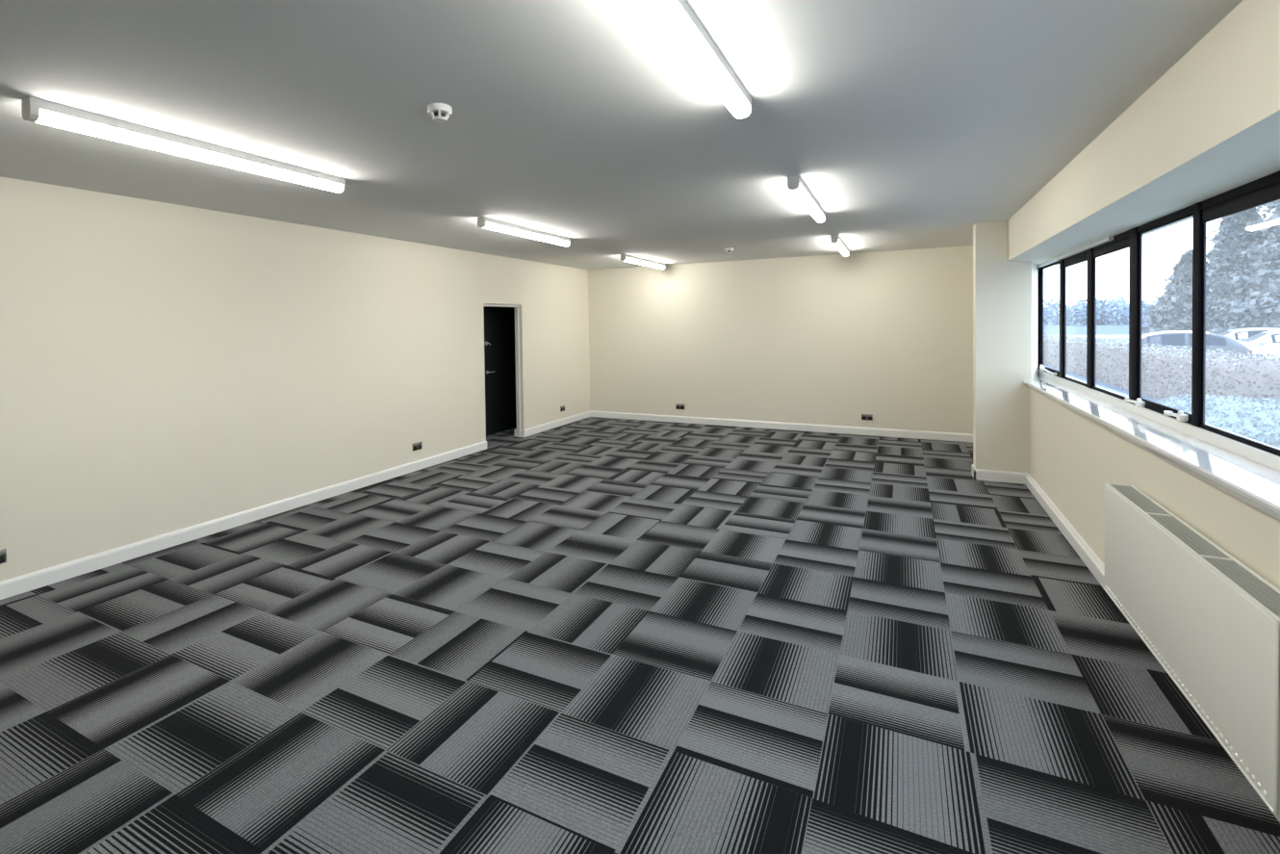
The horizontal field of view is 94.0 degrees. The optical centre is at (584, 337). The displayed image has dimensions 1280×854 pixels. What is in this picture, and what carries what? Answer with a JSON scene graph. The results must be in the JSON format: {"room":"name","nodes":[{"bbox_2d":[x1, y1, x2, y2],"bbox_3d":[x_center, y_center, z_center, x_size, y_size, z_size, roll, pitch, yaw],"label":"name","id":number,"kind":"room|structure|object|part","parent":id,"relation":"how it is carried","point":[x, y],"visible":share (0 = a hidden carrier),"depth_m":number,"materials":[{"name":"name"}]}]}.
{"room":"open-plan office","nodes":[
{"label":"open-plan office","id":0,"kind":"room"},
{"bbox_2d":[0,176,589,581],"bbox_3d":[-2.687,0.257,5.520,0.100,2.612,11.795,0,1,28],"label":"wall","id":1,"kind":"structure","parent":0,"point":[166,368],"depth_m":4.84,"materials":[{"name":"beige paint"}]},
{"bbox_2d":[0,548,6,563],"bbox_3d":[-3.626,1.355,3.634,0.012,0.086,0.147,0,1,28],"label":"wall socket","id":2,"kind":"object","parent":1,"relation":"attached to","point":[3,552],"visible":1,"depth_m":3.68,"materials":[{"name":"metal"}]},
{"bbox_2d":[0,440,486,599],"bbox_3d":[-3.325,1.547,4.191,0.017,0.108,8.583,0,1,28],"label":"baseboard","id":3,"kind":"structure","parent":1,"relation":"attached to","point":[19,584],"depth_m":4.71,"materials":[{"name":"white paint"}]},
{"bbox_2d":[412,441,422,451],"bbox_3d":[-1.916,1.251,6.838,0.012,0.086,0.147,0,1,28],"label":"wall socket","id":4,"kind":"object","parent":1,"relation":"attached to","point":[417,446],"visible":1,"depth_m":6.83,"materials":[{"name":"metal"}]},
{"bbox_2d":[483,303,520,436],"bbox_3d":[-1.188,0.503,8.393,0.058,1.952,0.920,0,1,28],"label":"lining","id":5,"kind":"object","parent":1,"relation":"attached to","point":[517,328],"visible":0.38,"depth_m":8.76,"materials":[{"name":"white paint"}]},
{"bbox_2d":[513,410,590,436],"bbox_3d":[-0.460,1.386,9.732,0.177,0.108,2.127,0,1,28],"label":"baseboard","id":6,"kind":"structure","parent":1,"relation":"attached to","point":[561,422],"depth_m":9.46,"materials":[{"name":"white paint"}]},
{"bbox_2d":[0,0,1242,269],"bbox_3d":[0.081,-1.119,4.003,6.520,0.120,11.795,0,1,28],"label":"ceiling","id":7,"kind":"structure","parent":0,"point":[911,124],"depth_m":2.67,"materials":[{"name":"paint"}]},
{"bbox_2d":[21,96,345,192],"bbox_3d":[-1.945,-0.965,3.168,0.079,0.092,1.596,0,1,27],"label":"strip light","id":8,"kind":"object","parent":7,"relation":"attached to","point":[33,109],"visible":1,"depth_m":2.90,"materials":[{"name":"white plastic"}]},
{"bbox_2d":[427,102,451,122],"bbox_3d":[-0.640,-0.988,2.631,0.106,0.061,0.106,0,1,28],"label":"smoke detector","id":9,"kind":"object","parent":7,"relation":"attached to","point":[439,112],"visible":1,"depth_m":2.60,"materials":[{"name":"white plastic"}]},
{"bbox_2d":[477,216,570,246],"bbox_3d":[-0.553,-1.045,5.980,0.078,0.092,1.581,0,1,28],"label":"strip light","id":10,"kind":"object","parent":7,"relation":"attached to","point":[482,221],"visible":1,"depth_m":5.80,"materials":[{"name":"white plastic"}]},
{"bbox_2d":[620,254,665,269],"bbox_3d":[0.909,-1.131,8.965,0.078,0.092,1.576,0,1,28],"label":"strip light","id":11,"kind":"object","parent":7,"relation":"attached to","point":[624,257],"visible":1,"depth_m":8.79,"materials":[{"name":"white plastic"}]},
{"bbox_2d":[625,257,665,269],"bbox_3d":[0.914,-1.109,8.973,0.078,0.044,1.530,0,1,28],"label":"diffuser","id":12,"kind":"object","parent":11,"relation":"attached to","point":[640,261],"depth_m":8.95,"materials":[{"name":"white plastic"}]},
{"bbox_2d":[639,0,751,118],"bbox_3d":[0.324,-0.972,1.898,0.078,0.092,1.551,0,1,28],"label":"strip light","id":13,"kind":"object","parent":7,"relation":"attached to","point":[677,18],"visible":1,"depth_m":1.97,"materials":[{"name":"white plastic"}]},
{"bbox_2d":[724,247,733,253],"bbox_3d":[1.896,-1.136,7.776,0.106,0.061,0.106,0,1,28],"label":"smoke detector","id":14,"kind":"object","parent":7,"relation":"attached to","point":[729,249],"visible":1,"depth_m":7.75,"materials":[{"name":"white plastic"}]},
{"bbox_2d":[787,175,825,222],"bbox_3d":[1.752,-1.051,4.640,0.078,0.092,1.536,0,1,28],"label":"strip light","id":15,"kind":"object","parent":7,"relation":"attached to","point":[798,188],"visible":1,"depth_m":4.33,"materials":[{"name":"white plastic"}]},
{"bbox_2d":[830,234,848,255],"bbox_3d":[3.203,-1.132,7.429,0.078,0.092,1.586,0,1,28],"label":"strip light","id":16,"kind":"object","parent":7,"relation":"attached to","point":[835,240],"visible":1,"depth_m":7.09,"materials":[{"name":"white plastic"}]},
{"bbox_2d":[833,239,848,255],"bbox_3d":[3.208,-1.111,7.438,0.078,0.044,1.540,0,1,28],"label":"diffuser","id":17,"kind":"object","parent":16,"relation":"attached to","point":[838,243],"depth_m":7.28,"materials":[{"name":"white plastic"}]},
{"bbox_2d":[1007,0,1279,264],"bbox_3d":[2.360,-0.837,1.897,0.516,0.422,10.010,0,1,28],"label":"bulkhead","id":18,"kind":"object","parent":7,"relation":"attached to","point":[1209,127],"visible":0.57,"depth_m":2.38,"materials":[{"name":"beige paint"}]},
{"bbox_2d":[1037,235,1113,267],"bbox_3d":[4.215,-0.716,5.185,0.060,0.035,2.550,0,1,28],"label":"bead","id":19,"kind":"object","parent":18,"relation":"attached to","point":[1109,238],"visible":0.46,"depth_m":4.76,"materials":[{"name":"white paint"}]},
{"bbox_2d":[0,416,1279,853],"bbox_3d":[-0.191,1.553,4.226,7.226,0.001,11.795,0,1,28],"label":"floor","id":20,"kind":"structure","parent":0,"point":[590,634],"depth_m":2.76,"materials":[{"name":"carpet"}]},
{"bbox_2d":[972,220,1038,473],"bbox_3d":[4.897,0.117,6.770,0.511,2.612,2.274,0,2,42],"label":"wall pier","id":21,"kind":"object","parent":20,"relation":"on","point":[1005,292],"visible":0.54,"depth_m":5.96,"materials":[{"name":"beige paint"}]},
{"bbox_2d":[971,463,1027,484],"bbox_3d":[4.248,1.394,6.084,0.462,0.108,0.257,0,1,28],"label":"baseboard","id":22,"kind":"object","parent":21,"relation":"attached to","point":[977,473],"visible":0.9,"depth_m":5.98,"materials":[{"name":"white paint"}]},
{"bbox_2d":[588,245,972,434],"bbox_3d":[2.919,0.096,9.154,6.370,2.612,0.100,0,1,28],"label":"wall","id":23,"kind":"structure","parent":0,"point":[832,339],"depth_m":8.97,"materials":[{"name":"beige paint"}]},
{"bbox_2d":[675,403,684,409],"bbox_3d":[1.586,1.141,9.832,0.147,0.086,0.012,0,1,28],"label":"wall socket","id":24,"kind":"object","parent":23,"relation":"attached to","point":[678,405],"visible":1,"depth_m":9.83,"materials":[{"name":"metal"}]},
{"bbox_2d":[589,409,972,441],"bbox_3d":[2.777,1.349,9.200,6.070,0.108,0.017,0,1,28],"label":"baseboard","id":25,"kind":"structure","parent":23,"relation":"attached to","point":[918,434],"depth_m":8.97,"materials":[{"name":"white paint"}]},
{"bbox_2d":[861,413,872,420],"bbox_3d":[4.050,1.141,8.518,0.147,0.086,0.012,0,1,28],"label":"wall socket","id":26,"kind":"object","parent":23,"relation":"attached to","point":[869,417],"visible":1,"depth_m":8.51,"materials":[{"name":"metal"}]},
{"bbox_2d":[1028,387,1279,588],"bbox_3d":[2.447,1.075,1.918,0.295,0.976,10.030,0,1,28],"label":"wall","id":27,"kind":"structure","parent":0,"point":[1072,457],"depth_m":3.53,"materials":[{"name":"beige paint"}]},
{"bbox_2d":[1024,375,1279,519],"bbox_3d":[2.380,0.553,1.938,0.248,0.070,10.030,0,1,28],"label":"window sill","id":28,"kind":"structure","parent":27,"relation":"on","point":[1257,484],"depth_m":2.72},
{"bbox_2d":[1024,473,1279,821],"bbox_3d":[2.163,1.517,1.734,0.035,0.108,9.417,0,1,28],"label":"baseboard","id":29,"kind":"structure","parent":27,"relation":"attached to","point":[1095,565],"depth_m":4.29,"materials":[{"name":"white paint"}]},
{"bbox_2d":[1038,170,1279,471],"bbox_3d":[2.479,-0.046,1.873,0.113,1.186,10.040,0,1,28],"label":"window","id":30,"kind":"structure","parent":27,"relation":"in","point":[1265,190],"depth_m":3.17,"materials":[{"name":"black metal"}]},
{"bbox_3d":[4.564,-0.182,5.811,0.014,1.044,0.848,0,1,28],"label":"sash","id":31,"kind":"part","parent":30,"relation":"part of","materials":[{"name":"clear glass"}]},
{"bbox_3d":[4.123,-0.158,4.986,0.014,1.044,0.800,0,1,28],"label":"sash","id":32,"kind":"part","parent":30,"relation":"part of","materials":[{"name":"clear glass"}]},
{"bbox_3d":[3.676,-0.133,4.147,0.014,1.044,0.850,0,1,28],"label":"sash","id":33,"kind":"part","parent":30,"relation":"part of","materials":[{"name":"clear glass"}]},
{"bbox_3d":[3.226,-0.109,3.304,0.014,1.044,0.795,0,1,28],"label":"sash","id":34,"kind":"part","parent":30,"relation":"part of","materials":[{"name":"clear glass"}]},
{"bbox_3d":[2.801,-0.085,2.507,0.014,1.044,0.859,0,1,28],"label":"sash","id":35,"kind":"part","parent":30,"relation":"part of","materials":[{"name":"clear glass"}]},
{"bbox_2d":[1103,482,1279,815],"bbox_3d":[2.484,1.095,2.452,0.145,0.582,1.674,0,1,28],"label":"radiator","id":36,"kind":"object","parent":27,"relation":"attached to","point":[1211,621],"visible":1,"depth_m":2.17,"materials":[{"name":"metal"}]},
{"bbox_2d":[1104,482,1279,622],"bbox_3d":[2.472,0.809,2.450,0.116,0.011,1.670,0,1,28],"label":"grille","id":37,"kind":"object","parent":36,"relation":"attached to","point":[1262,597],"depth_m":2.24,"materials":[{"name":"metal"}]},
{"bbox_3d":[2.084,1.116,1.720,0.112,0.575,0.006,0,1,28],"label":"panel","id":38,"kind":"part","parent":36,"relation":"part of","materials":[{"name":"metal"}]},
{"bbox_3d":[-1.452,0.170,8.716,0.730,2.612,2.900,0,1,28],"label":"wall","id":39,"kind":"structure","parent":0,"visible":0},
{"bbox_2d":[483,306,516,435],"bbox_3d":[-1.290,0.448,9.205,0.154,2.030,0.940,0,1,28],"label":"door","id":40,"kind":"structure","parent":39,"relation":"in","point":[499,357],"depth_m":9.13,"materials":[{"name":"black paint"}]},
{"label":"outside","id":41,"kind":"structure","parent":0,"visible":0},
{"bbox_2d":[1043,320,1158,402],"bbox_3d":[304.149,-5.433,143.697,398.600,0.200,660.000,0,1,28],"label":"ground","id":42,"kind":"structure","parent":41,"point":[1101,329],"depth_m":84.33,"materials":[{"name":"green plant"}]},
{"bbox_2d":[1053,334,1128,337],"bbox_3d":[57.059,-0.121,55.950,32.000,0.280,0.400,0,1,28],"label":"wall","id":43,"kind":"structure","parent":42,"relation":"on","point":[1079,336],"depth_m":58.69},
{"bbox_2d":[1066,374,1128,396],"bbox_3d":[12.362,1.518,16.125,3.780,0.030,80.000,0,1,28],"label":"grass","id":44,"kind":"structure","parent":42,"relation":"on","point":[1100,386],"depth_m":16.92,"materials":[{"name":"green plant"}]},
{"bbox_2d":[1155,393,1279,448],"bbox_3d":[9.246,1.254,8.165,2.287,0.931,5.762,0,1,28],"label":"shrub","id":45,"kind":"object","parent":44,"relation":"on","point":[1258,419],"visible":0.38,"depth_m":7.82,"materials":[{"name":"green plant"}]},
{"bbox_2d":[1043,296,1159,325],"bbox_3d":[203.682,-6.761,111.827,268.366,8.457,57.523,0,1,28],"label":"treeline","id":46,"kind":"object","parent":42,"relation":"on","point":[1107,312],"visible":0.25,"depth_m":154.24,"materials":[{"name":"green plant"}]},
{"bbox_2d":[1043,332,1279,401],"bbox_3d":[19.526,0.635,23.621,1.267,1.335,48.052,0,1,28],"label":"hedge","id":47,"kind":"object","parent":42,"relation":"on","point":[1165,371],"visible":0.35,"depth_m":14.33,"materials":[{"name":"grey plant"}]},
{"bbox_2d":[1142,248,1209,333],"bbox_3d":[39.425,-2.378,38.448,5.761,6.834,5.819,-2,2,-43],"label":"conifer tree","id":48,"kind":"object","parent":42,"relation":"on","point":[1162,317],"visible":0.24,"depth_m":38.42,"materials":[{"name":"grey plant"}]},
{"bbox_2d":[1174,207,1264,332],"bbox_3d":[39.491,-3.876,35.604,6.579,9.340,6.869,0,1,17],"label":"conifer tree","id":49,"kind":"object","parent":42,"relation":"on","point":[1226,251],"visible":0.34,"depth_m":35.34,"materials":[{"name":"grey plant"}]},
{"bbox_2d":[1181,199,1279,333],"bbox_3d":[40.281,-5.867,32.105,10.887,14.221,11.748,0,1,31],"label":"conifer tree","id":50,"kind":"object","parent":42,"relation":"on","point":[1261,308],"visible":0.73,"depth_m":33.02,"materials":[{"name":"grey plant"}]},
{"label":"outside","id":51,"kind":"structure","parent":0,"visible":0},
{"bbox_2d":[1083,337,1128,343],"bbox_3d":[43.026,1.222,8.827,52.400,0.020,96.000,0,1,28],"label":"road","id":52,"kind":"structure","parent":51,"point":[1112,339],"depth_m":53.97,"materials":[{"name":"grey asphalt"}]},
{"bbox_2d":[1141,330,1252,357],"bbox_3d":[22.457,0.490,22.953,4.250,1.494,2.060,0,2,40],"label":"car","id":53,"kind":"object","parent":52,"relation":"on","point":[1181,338],"visible":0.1,"depth_m":22.04,"materials":[{"name":"grey paint"}]},
{"bbox_2d":[1219,327,1279,341],"bbox_3d":[30.168,0.296,26.997,4.250,1.480,2.060,0,2,36],"label":"car","id":54,"kind":"object","parent":52,"relation":"on","point":[1239,334],"visible":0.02,"depth_m":26.63,"materials":[{"name":"white paint"}]},
{"bbox_2d":[1238,329,1279,358],"bbox_3d":[28.115,0.395,23.787,4.250,1.480,2.060,0,2,36],"label":"car","id":55,"kind":"object","parent":52,"relation":"on","point":[1266,342],"visible":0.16,"depth_m":23.61,"materials":[{"name":"white paint"}]}
]}

